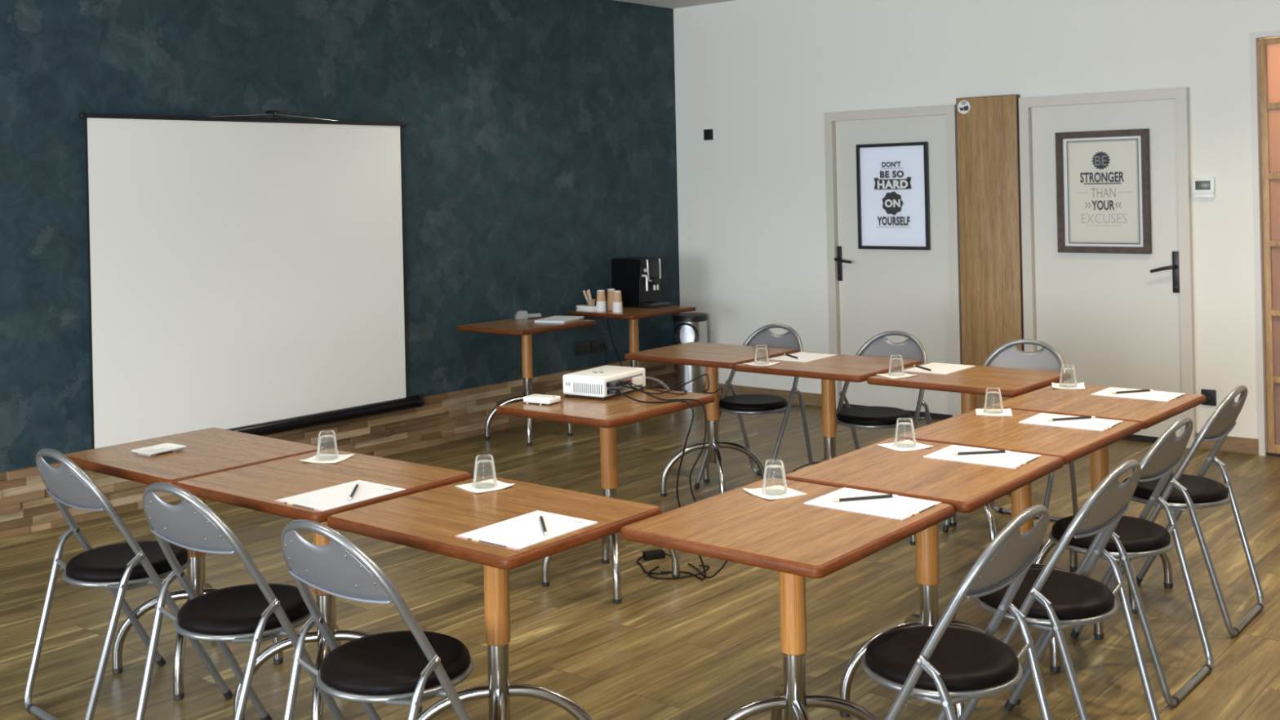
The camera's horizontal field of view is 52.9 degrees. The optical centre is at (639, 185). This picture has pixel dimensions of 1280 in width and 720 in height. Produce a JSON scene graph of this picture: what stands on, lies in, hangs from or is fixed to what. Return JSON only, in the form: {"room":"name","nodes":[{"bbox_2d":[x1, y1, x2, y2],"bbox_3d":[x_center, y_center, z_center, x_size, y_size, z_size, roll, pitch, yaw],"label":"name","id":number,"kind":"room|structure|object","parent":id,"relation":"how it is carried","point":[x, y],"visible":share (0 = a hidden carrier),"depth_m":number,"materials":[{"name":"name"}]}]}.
{"room":"meeting room","nodes":[
{"label":"meeting room","id":0,"kind":"room"},
{"bbox_2d":[0,0,679,471],"bbox_3d":[-3.385,0.188,5.765,0.150,2.955,11.450,-1,0,40],"label":"wall","id":1,"kind":"structure","parent":0,"point":[539,144],"depth_m":8.03,"materials":[{"name":"blue paint"}]},
{"bbox_2d":[78,110,424,470],"bbox_3d":[-2.076,0.476,7.096,0.102,1.796,2.149,-1,0,40],"label":"projection screen","id":2,"kind":"object","parent":1,"relation":"attached to","point":[246,275],"visible":0.91,"depth_m":6.98,"materials":[{"name":"white fabric"}]},
{"bbox_2d":[0,360,674,539],"bbox_3d":[-3.331,1.510,5.649,0.038,0.309,11.294,-1,0,40],"label":"baseboard","id":3,"kind":"structure","parent":1,"relation":"attached to","point":[26,507],"depth_m":7.70,"materials":[{"name":"brown wood"}]},
{"bbox_2d":[575,341,591,355],"bbox_3d":[-0.403,1.149,9.107,0.012,0.086,0.150,-1,0,40],"label":"wall socket","id":4,"kind":"object","parent":1,"relation":"attached to","point":[583,348],"visible":1,"depth_m":9.10,"materials":[{"name":"black plastic"}]},
{"bbox_2d":[590,338,605,352],"bbox_3d":[-0.300,1.147,9.228,0.012,0.086,0.150,-1,0,40],"label":"wall socket","id":5,"kind":"object","parent":1,"relation":"attached to","point":[596,345],"visible":1,"depth_m":9.22,"materials":[{"name":"black plastic"}]},
{"bbox_2d":[0,395,1279,719],"bbox_3d":[0.648,1.626,3.173,9.700,0.100,13.100,-1,0,40],"label":"floor","id":6,"kind":"structure","parent":0,"point":[692,647],"depth_m":4.81,"materials":[{"name":"brown wood"}]},
{"bbox_2d":[23,448,233,719],"bbox_3d":[-1.623,1.208,4.047,0.481,0.836,0.479,-1,0,43],"label":"folding chair","id":7,"kind":"object","parent":6,"relation":"on","point":[120,567],"visible":0.98,"depth_m":3.94,"materials":[{"name":"silver metal"}]},
{"bbox_2d":[65,540,187,582],"bbox_3d":[-1.615,1.180,4.056,0.359,0.036,0.359,-1,0,43],"label":"seat cushion","id":8,"kind":"object","parent":7,"relation":"on","point":[107,563],"depth_m":3.98,"materials":[{"name":"black leather"}]},
{"bbox_2d":[59,427,326,700],"bbox_3d":[-1.496,1.258,4.335,0.692,0.730,0.597,-1,0,39],"label":"meeting table","id":9,"kind":"object","parent":6,"relation":"on","point":[210,451],"visible":0.55,"depth_m":4.29,"materials":[{"name":"brown wood"}]},
{"bbox_2d":[131,443,186,455],"bbox_3d":[-1.622,0.890,4.336,0.113,0.012,0.146,-1,0,35],"label":"tray","id":10,"kind":"object","parent":9,"relation":"on","point":[164,447],"visible":1,"depth_m":4.33,"materials":[{"name":"white plastic"}]},
{"bbox_2d":[135,482,345,719],"bbox_3d":[-1.099,1.197,3.556,0.481,0.836,0.479,-1,0,38],"label":"folding chair","id":11,"kind":"object","parent":6,"relation":"on","point":[255,614],"visible":0.97,"depth_m":3.44,"materials":[{"name":"silver metal"}]},
{"bbox_2d":[177,583,309,635],"bbox_3d":[-1.092,1.169,3.566,0.359,0.036,0.359,-1,0,38],"label":"seat cushion","id":12,"kind":"object","parent":11,"relation":"on","point":[237,610],"depth_m":3.50,"materials":[{"name":"black leather"}]},
{"bbox_2d":[173,448,471,719],"bbox_3d":[-0.950,1.246,3.892,0.692,0.730,0.597,-1,0,38],"label":"meeting table","id":13,"kind":"object","parent":6,"relation":"on","point":[256,487],"visible":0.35,"depth_m":3.86,"materials":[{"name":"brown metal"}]},
{"bbox_2d":[299,453,354,462],"bbox_3d":[-1.010,0.878,4.155,0.126,0.009,0.126,-1,0,16],"label":"paper napkin","id":14,"kind":"object","parent":13,"relation":"on","point":[341,457],"visible":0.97,"depth_m":4.15,"materials":[{"name":"white paper"}]},
{"bbox_2d":[315,430,338,461],"bbox_3d":[-1.010,0.837,4.155,0.071,0.088,0.071,-1,0,40],"label":"glass tumbler","id":15,"kind":"object","parent":14,"relation":"on","point":[325,458],"visible":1,"depth_m":4.15,"materials":[{"name":"clear glass"}]},
{"bbox_2d":[274,480,405,511],"bbox_3d":[-0.849,0.877,3.653,0.210,0.002,0.297,-1,0,38],"label":"paper pad","id":16,"kind":"object","parent":13,"relation":"on","point":[338,495],"visible":1,"depth_m":3.64,"materials":[{"name":"white paper"}]},
{"bbox_2d":[280,519,473,719],"bbox_3d":[-0.603,1.186,3.128,0.481,0.836,0.479,-1,0,41],"label":"folding chair","id":17,"kind":"object","parent":6,"relation":"on","point":[402,666],"visible":1,"depth_m":3.01,"materials":[{"name":"silver metal"}]},
{"bbox_2d":[320,630,470,695],"bbox_3d":[-0.596,1.158,3.137,0.359,0.036,0.359,-1,0,41],"label":"seat cushion","id":18,"kind":"object","parent":17,"relation":"on","point":[388,663],"depth_m":3.08,"materials":[{"name":"black leather"}]},
{"bbox_2d":[327,475,662,719],"bbox_3d":[-0.379,1.234,3.435,0.692,0.730,0.597,-1,0,39],"label":"meeting table","id":19,"kind":"object","parent":6,"relation":"on","point":[430,520],"visible":0.88,"depth_m":3.41,"materials":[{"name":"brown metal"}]},
{"bbox_2d":[454,479,515,493],"bbox_3d":[-0.448,0.865,3.719,0.126,0.011,0.126,-1,0,-38],"label":"paper napkin","id":20,"kind":"object","parent":19,"relation":"on","point":[500,485],"visible":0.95,"depth_m":3.71,"materials":[{"name":"white paper"}]},
{"bbox_2d":[472,454,497,488],"bbox_3d":[-0.449,0.824,3.719,0.071,0.088,0.071,-1,0,4],"label":"glass tumbler","id":21,"kind":"object","parent":20,"relation":"on","point":[484,486],"visible":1,"depth_m":3.72,"materials":[{"name":"clear glass"}]},
{"bbox_2d":[455,510,597,550],"bbox_3d":[-0.283,0.865,3.243,0.210,0.002,0.297,-1,0,38],"label":"sheet","id":22,"kind":"object","parent":19,"relation":"on","point":[523,531],"visible":1,"depth_m":3.23,"materials":[{"name":"white paper"}]},
{"bbox_2d":[456,316,595,445],"bbox_3d":[-0.718,1.241,8.227,0.597,0.730,0.692,-1,0,39],"label":"meeting table","id":23,"kind":"object","parent":6,"relation":"on","point":[525,328],"visible":0.7,"depth_m":8.19,"materials":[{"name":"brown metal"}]},
{"bbox_2d":[514,310,541,319],"bbox_3d":[-0.740,0.849,8.498,0.172,0.055,0.048,-1,0,-22],"label":"tape dispenser","id":24,"kind":"object","parent":23,"relation":"on","point":[521,314],"visible":1,"depth_m":8.47,"materials":[{"name":"grey plastic"}]},
{"bbox_2d":[534,315,583,323],"bbox_3d":[-0.523,0.865,8.346,0.215,0.013,0.300,-1,0,22],"label":"paper stack","id":25,"kind":"object","parent":23,"relation":"on","point":[556,319],"visible":1,"depth_m":8.29,"materials":[{"name":"white paper"}]},
{"bbox_2d":[496,388,715,604],"bbox_3d":[-0.123,1.228,5.175,0.597,0.730,0.692,-1,0,39],"label":"meeting table","id":26,"kind":"object","parent":6,"relation":"on","point":[617,410],"visible":0.69,"depth_m":5.08,"materials":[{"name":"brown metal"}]},
{"bbox_2d":[523,394,560,404],"bbox_3d":[-0.392,0.854,5.148,0.132,0.029,0.084,-1,0,31],"label":"box","id":27,"kind":"object","parent":26,"relation":"on","point":[541,399],"visible":1,"depth_m":5.12,"materials":[{"name":"white plastic"}]},
{"bbox_2d":[562,364,645,400],"bbox_3d":[-0.135,0.815,5.340,0.260,0.096,0.316,-1,0,33],"label":"projector","id":28,"kind":"object","parent":26,"relation":"on","point":[603,381],"visible":0.95,"depth_m":5.25,"materials":[{"name":"white plastic"}]},
{"bbox_2d":[573,382,602,394],"bbox_3d":[-0.212,0.819,5.202,0.142,0.040,0.002,-1,0,34],"label":"vent grille","id":29,"kind":"object","parent":28,"relation":"attached to","point":[573,382],"depth_m":5.20,"materials":[{"name":"white plastic"}]},
{"bbox_2d":[617,391,706,579],"bbox_3d":[0.116,1.204,5.162,0.309,0.767,0.241,-1,0,40],"label":"power cable","id":30,"kind":"object","parent":26,"relation":"hanging from","point":[620,393],"visible":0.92,"depth_m":5.07,"materials":[{"name":"black plastic"}]},
{"bbox_2d":[618,373,723,394],"bbox_3d":[0.102,0.825,5.323,0.447,0.067,0.227,-1,0,-17],"label":"cable","id":31,"kind":"object","parent":26,"relation":"on","point":[717,390],"visible":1,"depth_m":5.31,"materials":[{"name":"black plastic"}]},
{"bbox_2d":[627,382,727,577],"bbox_3d":[0.148,1.189,5.179,0.286,0.794,0.302,-1,0,-30],"label":"cable","id":32,"kind":"object","parent":26,"relation":"hanging from","point":[628,383],"visible":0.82,"depth_m":5.12,"materials":[{"name":"black plastic"}]},
{"bbox_2d":[569,305,696,390],"bbox_3d":[-0.039,1.226,9.007,0.597,0.730,0.692,-1,0,41],"label":"meeting table","id":33,"kind":"object","parent":6,"relation":"on","point":[633,314],"visible":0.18,"depth_m":8.93,"materials":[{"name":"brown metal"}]},
{"bbox_2d":[576,305,596,311],"bbox_3d":[-0.364,0.850,8.932,0.170,0.036,0.062,-1,0,44],"label":"carton","id":34,"kind":"object","parent":33,"relation":"on","point":[579,308],"visible":1,"depth_m":8.90,"materials":[{"name":"white cardboard"}]},
{"bbox_2d":[595,289,606,311],"bbox_3d":[-0.268,0.793,8.876,0.070,0.146,0.070,-1,0,40],"label":"cup stack","id":35,"kind":"object","parent":33,"relation":"on","point":[601,298],"visible":1,"depth_m":8.85,"materials":[{"name":"white paper"}]},
{"bbox_2d":[595,301,606,311],"bbox_3d":[-0.267,0.830,8.876,0.070,0.072,0.070,-1,0,40],"label":"cup","id":36,"kind":"object","parent":35,"relation":"on","point":[601,305],"depth_m":8.85,"materials":[{"name":"white paper"}]},
{"bbox_2d":[606,288,615,310],"bbox_3d":[-0.199,0.791,8.962,0.070,0.146,0.070,-1,0,40],"label":"cup stack","id":37,"kind":"object","parent":33,"relation":"on","point":[610,291],"visible":0.72,"depth_m":8.93,"materials":[{"name":"brown paper"}]},
{"bbox_2d":[612,290,622,312],"bbox_3d":[-0.155,0.790,8.786,0.070,0.146,0.070,-1,0,40],"label":"cup stack","id":38,"kind":"object","parent":33,"relation":"on","point":[617,307],"visible":1,"depth_m":8.76,"materials":[{"name":"white paper"}]},
{"bbox_2d":[612,302,622,312],"bbox_3d":[-0.154,0.827,8.786,0.070,0.072,0.070,-1,0,40],"label":"cup","id":39,"kind":"object","parent":38,"relation":"on","point":[617,307],"depth_m":8.76,"materials":[{"name":"white paper"}]},
{"bbox_2d":[611,257,671,308],"bbox_3d":[0.012,0.688,9.210,0.375,0.343,0.235,-1,0,40],"label":"coffee machine","id":40,"kind":"object","parent":33,"relation":"on","point":[637,279],"visible":0.96,"depth_m":9.14,"materials":[{"name":"black plastic"}]},
{"bbox_2d":[639,302,671,308],"bbox_3d":[0.110,0.845,9.129,0.125,0.024,0.219,-1,0,40],"label":"drip tray","id":41,"kind":"object","parent":40,"relation":"on","point":[642,304],"depth_m":9.08,"materials":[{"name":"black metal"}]},
{"bbox_2d":[636,549,671,574],"bbox_3d":[0.084,1.573,5.382,0.187,0.030,0.261,-1,0,-20],"label":"power adapter","id":42,"kind":"object","parent":6,"relation":"on","point":[658,553],"visible":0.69,"depth_m":5.46,"materials":[{"name":"black plastic"}]},
{"bbox_2d":[647,564,709,579],"bbox_3d":[0.160,1.581,5.269,0.258,0.008,0.176,-1,0,0],"label":"cord","id":43,"kind":"object","parent":6,"relation":"on","point":[700,565],"visible":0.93,"depth_m":5.21,"materials":[{"name":"black plastic"}]},
{"bbox_2d":[672,312,707,393],"bbox_3d":[0.379,1.270,9.637,0.264,0.624,0.271,-1,0,40],"label":"waste bin","id":44,"kind":"object","parent":6,"relation":"on","point":[688,327],"visible":0.66,"depth_m":9.53,"materials":[{"name":"silver metal"}]},
{"bbox_2d":[624,342,797,496],"bbox_3d":[0.375,1.217,6.613,0.692,0.730,0.597,-1,0,39],"label":"meeting table","id":45,"kind":"object","parent":6,"relation":"on","point":[713,357],"visible":0.8,"depth_m":6.58,"materials":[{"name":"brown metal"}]},
{"bbox_2d":[693,324,813,488],"bbox_3d":[0.600,1.159,6.734,0.481,0.836,0.479,-1,0,44],"label":"folding chair","id":46,"kind":"object","parent":6,"relation":"on","point":[748,404],"visible":0.75,"depth_m":6.73,"materials":[{"name":"silver metal"}]},
{"bbox_2d":[719,394,787,410],"bbox_3d":[0.591,1.131,6.725,0.359,0.036,0.359,-1,0,44],"label":"seat cushion","id":47,"kind":"object","parent":46,"relation":"on","point":[740,402],"depth_m":6.64,"materials":[{"name":"black leather"}]},
{"bbox_2d":[620,477,954,719],"bbox_3d":[0.397,1.216,3.321,0.597,0.730,0.692,-1,0,39],"label":"meeting table","id":48,"kind":"object","parent":6,"relation":"on","point":[791,537],"visible":0.98,"depth_m":3.26,"materials":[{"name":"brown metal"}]},
{"bbox_2d":[742,484,806,499],"bbox_3d":[0.374,0.847,3.566,0.126,0.010,0.126,-1,0,-30],"label":"paper napkin","id":49,"kind":"object","parent":48,"relation":"on","point":[757,491],"visible":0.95,"depth_m":3.56,"materials":[{"name":"white paper"}]},
{"bbox_2d":[761,459,787,495],"bbox_3d":[0.373,0.806,3.566,0.071,0.088,0.071,-1,0,-33],"label":"glass tumbler","id":50,"kind":"object","parent":49,"relation":"on","point":[771,492],"visible":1,"depth_m":3.56,"materials":[{"name":"clear glass"}]},
{"bbox_2d":[804,487,942,519],"bbox_3d":[0.620,0.845,3.429,0.297,0.002,0.210,-1,0,39],"label":"paper pad","id":51,"kind":"object","parent":48,"relation":"on","point":[903,508],"visible":1,"depth_m":3.41,"materials":[{"name":"white paper"}]},
{"bbox_2d":[832,493,897,502],"bbox_3d":[0.608,0.839,3.462,0.184,0.007,0.009,-1,0,-13],"label":"pencil","id":52,"kind":"object","parent":51,"relation":"on","point":[891,495],"visible":1,"depth_m":3.46,"materials":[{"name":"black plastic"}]},
{"bbox_2d":[733,351,921,472],"bbox_3d":[0.901,1.205,6.115,0.692,0.730,0.597,-1,0,40],"label":"meeting table","id":53,"kind":"object","parent":6,"relation":"on","point":[842,367],"visible":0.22,"depth_m":6.08,"materials":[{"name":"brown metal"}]},
{"bbox_2d":[744,360,779,365],"bbox_3d":[0.579,0.843,6.116,0.126,0.008,0.126,-1,0,35],"label":"paper napkin","id":54,"kind":"object","parent":53,"relation":"on","point":[757,362],"visible":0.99,"depth_m":6.11,"materials":[{"name":"white paper"}]},
{"bbox_2d":[754,344,768,364],"bbox_3d":[0.578,0.801,6.116,0.071,0.088,0.071,-1,0,-2],"label":"glass tumbler","id":55,"kind":"object","parent":54,"relation":"on","point":[766,348],"visible":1,"depth_m":6.12,"materials":[{"name":"clear glass"}]},
{"bbox_2d":[769,351,837,362],"bbox_3d":[0.803,0.841,6.325,0.210,0.002,0.297,-1,0,38],"label":"paper pad","id":56,"kind":"object","parent":53,"relation":"on","point":[804,357],"visible":0.99,"depth_m":6.31,"materials":[{"name":"white paper"}]},
{"bbox_2d":[835,330,931,449],"bbox_3d":[1.149,1.147,6.282,0.481,0.836,0.479,-1,0,42],"label":"folding chair","id":57,"kind":"object","parent":6,"relation":"on","point":[863,417],"visible":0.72,"depth_m":6.33,"materials":[{"name":"silver metal"}]},
{"bbox_2d":[836,406,911,425],"bbox_3d":[1.140,1.119,6.274,0.359,0.036,0.359,-1,0,42],"label":"seat cushion","id":58,"kind":"object","parent":57,"relation":"on","point":[857,415],"depth_m":6.19,"materials":[{"name":"black leather"}]},
{"bbox_2d":[782,437,1063,719],"bbox_3d":[0.865,1.206,3.861,0.597,0.730,0.692,-1,0,39],"label":"meeting table","id":59,"kind":"object","parent":6,"relation":"on","point":[968,487],"visible":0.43,"depth_m":3.82,"materials":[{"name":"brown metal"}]},
{"bbox_2d":[877,440,933,451],"bbox_3d":[0.856,0.838,4.151,0.126,0.006,0.126,-1,0,-28],"label":"paper napkin","id":60,"kind":"object","parent":59,"relation":"on","point":[891,446],"visible":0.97,"depth_m":4.14,"materials":[{"name":"white paper"}]},
{"bbox_2d":[893,417,916,448],"bbox_3d":[0.855,0.795,4.151,0.071,0.088,0.071,-1,0,19],"label":"glass tumbler","id":61,"kind":"object","parent":60,"relation":"on","point":[900,446],"visible":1,"depth_m":4.15,"materials":[{"name":"clear glass"}]},
{"bbox_2d":[923,444,1042,468],"bbox_3d":[1.060,0.835,3.977,0.297,0.002,0.210,-1,0,38],"label":"paper pad","id":62,"kind":"object","parent":59,"relation":"on","point":[1013,460],"visible":1,"depth_m":3.96,"materials":[{"name":"white paper"}]},
{"bbox_2d":[952,449,1009,455],"bbox_3d":[1.062,0.829,4.003,0.184,0.007,0.008,-1,0,-6],"label":"pencil","id":63,"kind":"object","parent":62,"relation":"on","point":[1002,451],"visible":1,"depth_m":4.00,"materials":[{"name":"black wood"}]},
{"bbox_2d":[861,504,1052,719],"bbox_3d":[0.732,1.156,3.077,0.479,0.836,0.481,-1,0,39],"label":"folding chair","id":64,"kind":"object","parent":6,"relation":"on","point":[950,662],"visible":1,"depth_m":2.97,"materials":[{"name":"silver metal"}]},
{"bbox_2d":[865,626,1018,691],"bbox_3d":[0.722,1.128,3.085,0.359,0.036,0.359,-1,0,39],"label":"seat cushion","id":65,"kind":"object","parent":64,"relation":"on","point":[965,660],"depth_m":3.03,"materials":[{"name":"black leather"}]},
{"bbox_2d":[866,361,1071,545],"bbox_3d":[1.448,1.193,5.631,0.692,0.730,0.597,-1,0,40],"label":"meeting table","id":66,"kind":"object","parent":6,"relation":"on","point":[972,381],"visible":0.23,"depth_m":5.52,"materials":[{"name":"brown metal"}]},
{"bbox_2d":[875,372,915,378],"bbox_3d":[1.129,0.830,5.660,0.126,0.009,0.126,-1,0,-25],"label":"paper napkin","id":67,"kind":"object","parent":66,"relation":"on","point":[900,373],"visible":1,"depth_m":5.65,"materials":[{"name":"white paper"}]},
{"bbox_2d":[888,355,904,376],"bbox_3d":[1.128,0.789,5.660,0.071,0.088,0.071,-1,0,-39],"label":"glass tumbler","id":68,"kind":"object","parent":67,"relation":"on","point":[891,358],"visible":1,"depth_m":5.66,"materials":[{"name":"clear glass"}]},
{"bbox_2d":[904,362,975,374],"bbox_3d":[1.362,0.828,5.848,0.210,0.002,0.297,-1,0,39],"label":"paper pad","id":69,"kind":"object","parent":66,"relation":"on","point":[937,367],"visible":0.98,"depth_m":5.84,"materials":[{"name":"white paper"}]},
{"bbox_2d":[942,338,1078,547],"bbox_3d":[1.681,1.135,5.828,0.481,0.836,0.479,-1,0,40],"label":"folding chair","id":70,"kind":"object","parent":6,"relation":"on","point":[1007,355],"visible":0.4,"depth_m":5.95,"materials":[{"name":"silver metal"}]},
{"bbox_2d":[897,406,1141,671],"bbox_3d":[1.308,1.196,4.404,0.597,0.730,0.692,-1,0,40],"label":"meeting table","id":71,"kind":"object","parent":6,"relation":"on","point":[969,428],"visible":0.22,"depth_m":4.33,"materials":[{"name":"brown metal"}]},
{"bbox_2d":[975,408,1012,416],"bbox_3d":[1.296,0.828,4.715,0.126,0.006,0.126,-1,0,13],"label":"paper napkin","id":72,"kind":"object","parent":71,"relation":"on","point":[979,411],"visible":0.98,"depth_m":4.71,"materials":[{"name":"white paper"}]},
{"bbox_2d":[983,387,1004,413],"bbox_3d":[1.296,0.785,4.715,0.071,0.088,0.071,-1,0,-18],"label":"glass tumbler","id":73,"kind":"object","parent":72,"relation":"on","point":[993,392],"visible":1,"depth_m":4.71,"materials":[{"name":"clear glass"}]},
{"bbox_2d":[1018,413,1124,431],"bbox_3d":[1.510,0.825,4.502,0.297,0.002,0.210,-1,0,38],"label":"paper pad","id":74,"kind":"object","parent":71,"relation":"on","point":[1091,424],"visible":1,"depth_m":4.48,"materials":[{"name":"white paper"}]},
{"bbox_2d":[1047,416,1095,421],"bbox_3d":[1.521,0.819,4.532,0.184,0.007,0.009,-1,0,-13],"label":"pencil","id":75,"kind":"object","parent":74,"relation":"on","point":[1080,417],"visible":1,"depth_m":4.53,"materials":[{"name":"black wood"}]},
{"bbox_2d":[957,459,1160,719],"bbox_3d":[1.125,1.147,3.532,0.479,0.836,0.481,-1,0,40],"label":"folding chair","id":76,"kind":"object","parent":6,"relation":"on","point":[1053,601],"visible":0.93,"depth_m":3.42,"materials":[{"name":"silver metal"}]},
{"bbox_2d":[979,568,1115,619],"bbox_3d":[1.115,1.119,3.540,0.359,0.036,0.359,-1,0,40],"label":"seat cushion","id":77,"kind":"object","parent":76,"relation":"on","point":[1072,596],"depth_m":3.46,"materials":[{"name":"black leather"}]},
{"bbox_2d":[987,382,1206,613],"bbox_3d":[1.765,1.186,4.933,0.597,0.730,0.692,-1,0,40],"label":"meeting table","id":78,"kind":"object","parent":6,"relation":"on","point":[1078,402],"visible":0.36,"depth_m":4.89,"materials":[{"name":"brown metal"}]},
{"bbox_2d":[1051,382,1084,389],"bbox_3d":[1.749,0.815,5.255,0.126,0.011,0.126,-1,0,16],"label":"paper napkin","id":79,"kind":"object","parent":78,"relation":"on","point":[1080,385],"visible":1,"depth_m":5.26,"materials":[{"name":"white paper"}]},
{"bbox_2d":[1058,364,1077,387],"bbox_3d":[1.749,0.775,5.255,0.071,0.088,0.071,-1,0,35],"label":"glass tumbler","id":80,"kind":"object","parent":79,"relation":"on","point":[1073,369],"visible":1,"depth_m":5.25,"materials":[{"name":"clear glass"}]},
{"bbox_2d":[1090,386,1186,401],"bbox_3d":[1.953,0.815,5.039,0.297,0.002,0.210,-1,0,40],"label":"paper pad","id":81,"kind":"object","parent":78,"relation":"on","point":[1149,395],"visible":1,"depth_m":5.02,"materials":[{"name":"white paper"}]},
{"bbox_2d":[1021,417,1213,706],"bbox_3d":[1.519,1.139,4.120,0.479,0.836,0.481,-1,0,40],"label":"folding chair","id":82,"kind":"object","parent":6,"relation":"on","point":[1133,538],"visible":0.87,"depth_m":4.00,"materials":[{"name":"silver metal"}]},
{"bbox_2d":[1051,515,1170,552],"bbox_3d":[1.509,1.111,4.128,0.359,0.036,0.359,-1,0,40],"label":"seat cushion","id":83,"kind":"object","parent":82,"relation":"on","point":[1136,535],"depth_m":4.03,"materials":[{"name":"black leather"}]},
{"bbox_2d":[1107,385,1264,636],"bbox_3d":[1.960,1.129,4.688,0.479,0.836,0.481,-1,0,39],"label":"folding chair","id":84,"kind":"object","parent":6,"relation":"on","point":[1182,491],"visible":0.88,"depth_m":4.54,"materials":[{"name":"silver metal"}]},
{"bbox_2d":[1122,473,1228,503],"bbox_3d":[1.950,1.101,4.695,0.359,0.036,0.359,-1,0,39],"label":"seat cushion","id":85,"kind":"object","parent":84,"relation":"on","point":[1201,490],"depth_m":4.60,"materials":[{"name":"black leather"}]},
{"bbox_2d":[614,0,734,8],"bbox_3d":[0.580,-1.429,3.173,9.700,0.100,13.100,-1,0,40],"label":"ceiling","id":86,"kind":"structure","parent":0,"point":[673,4],"depth_m":9.62,"materials":[{"name":"white paint"}]},
{"bbox_2d":[673,0,1279,439],"bbox_3d":[3.875,0.026,6.995,9.300,2.955,0.150,-1,0,40],"label":"wall","id":87,"kind":"structure","parent":0,"point":[763,75],"depth_m":8.79,"materials":[{"name":"white paint"}]},
{"bbox_2d":[703,128,713,140],"bbox_3d":[0.518,-0.389,9.746,0.082,0.082,0.010,-1,0,40],"label":"wall sensor","id":88,"kind":"object","parent":87,"relation":"attached to","point":[708,133],"visible":1,"depth_m":9.74,"materials":[{"name":"black plastic"}]},
{"bbox_2d":[823,104,961,419],"bbox_3d":[1.700,0.515,8.712,0.996,2.075,0.076,-1,0,40],"label":"door","id":89,"kind":"structure","parent":87,"relation":"in","point":[917,293],"depth_m":8.72,"materials":[{"name":"white paint"}]},
{"bbox_2d":[855,142,930,249],"bbox_3d":[1.712,0.070,8.717,0.538,0.719,0.028,-1,0,40],"label":"framed poster","id":90,"kind":"object","parent":89,"relation":"attached to","point":[892,179],"visible":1,"depth_m":8.71,"materials":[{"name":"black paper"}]},
{"bbox_2d":[884,199,900,207],"bbox_3d":[1.711,0.117,8.720,0.118,0.055,0.001,-1,0,40],"label":"print","id":91,"kind":"object","parent":90,"relation":"attached to","point":[899,200],"depth_m":8.71},
{"bbox_2d":[877,180,907,188],"bbox_3d":[1.711,-0.011,8.717,0.234,0.056,0.001,-1,0,40],"label":"print","id":92,"kind":"object","parent":90,"relation":"attached to","point":[895,184],"depth_m":8.71},
{"bbox_2d":[874,161,911,227],"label":"print","id":93,"kind":"object","parent":90,"relation":"attached to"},
{"bbox_2d":[718,383,1258,454],"bbox_3d":[1.916,1.505,8.588,4.142,0.085,0.014,-1,0,40],"label":"baseboard","id":94,"kind":"structure","parent":87,"relation":"attached to","point":[1234,444],"depth_m":9.14,"materials":[{"name":"brown wood"}]},
{"bbox_2d":[955,94,1024,408],"bbox_3d":[2.253,0.482,8.256,0.416,2.115,0.049,-1,0,40],"label":"wall panel","id":95,"kind":"object","parent":87,"relation":"attached to","point":[988,135],"visible":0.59,"depth_m":8.23,"materials":[{"name":"brown wood"}]},
{"bbox_2d":[957,100,969,114],"bbox_3d":[2.098,-0.511,8.335,0.088,0.088,0.003,-1,0,40],"label":"sticker","id":96,"kind":"object","parent":95,"relation":"attached to","point":[963,106],"visible":1,"depth_m":8.33,"materials":[{"name":"white paper"}]},
{"bbox_2d":[1018,87,1196,448],"bbox_3d":[2.800,0.482,7.773,1.020,2.091,0.076,-1,0,40],"label":"door","id":97,"kind":"structure","parent":87,"relation":"in","point":[1121,320],"depth_m":7.74,"materials":[{"name":"white paint"}]},
{"bbox_2d":[1055,128,1151,253],"bbox_3d":[2.799,0.036,7.784,0.562,0.741,0.034,-1,0,40],"label":"framed poster","id":98,"kind":"object","parent":97,"relation":"attached to","point":[1104,192],"visible":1,"depth_m":7.78,"materials":[{"name":"beige paper"}]},
{"bbox_2d":[1094,155,1106,165],"bbox_3d":[2.792,-0.154,7.791,0.071,0.057,0.001,-1,0,40],"label":"print","id":99,"kind":"object","parent":98,"relation":"attached to","point":[1095,156],"depth_m":7.80},
{"bbox_2d":[1066,138,1140,244],"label":"print","id":100,"kind":"object","parent":98,"relation":"attached to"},
{"bbox_2d":[1081,213,1126,222],"bbox_3d":[2.808,0.196,7.785,0.274,0.057,0.001,-1,0,40],"label":"print","id":101,"kind":"object","parent":98,"relation":"attached to","point":[1082,214],"depth_m":7.79},
{"bbox_2d":[1090,187,1132,197],"bbox_3d":[2.804,0.041,7.786,0.348,0.057,0.001,-1,0,40],"label":"print","id":102,"kind":"object","parent":98,"relation":"attached to","point":[1097,188],"depth_m":7.77},
{"bbox_2d":[1192,177,1215,198],"bbox_3d":[3.248,0.011,7.411,0.118,0.118,0.029,-1,0,40],"label":"thermostat","id":103,"kind":"object","parent":87,"relation":"attached to","point":[1202,188],"visible":1,"depth_m":7.40,"materials":[{"name":"white plastic"}]},
{"bbox_2d":[1200,389,1216,405],"bbox_3d":[3.280,1.219,7.418,0.082,0.090,0.012,-1,0,40],"label":"wall socket","id":104,"kind":"object","parent":87,"relation":"attached to","point":[1211,395],"visible":0.85,"depth_m":7.41,"materials":[{"name":"black plastic"}]},
{"bbox_2d":[1249,30,1279,456],"bbox_3d":[4.021,0.314,6.856,1.348,2.373,0.179,-1,0,40],"label":"trim","id":105,"kind":"structure","parent":87,"relation":"attached to","point":[1254,37],"depth_m":7.22,"materials":[{"name":"grey paint"}]},
{"bbox_2d":[1258,37,1279,453],"bbox_3d":[3.999,0.326,6.833,1.271,2.326,0.044,-1,0,40],"label":"door","id":106,"kind":"structure","parent":87,"relation":"in","point":[1269,48],"depth_m":7.21,"materials":[{"name":"brown wood"}]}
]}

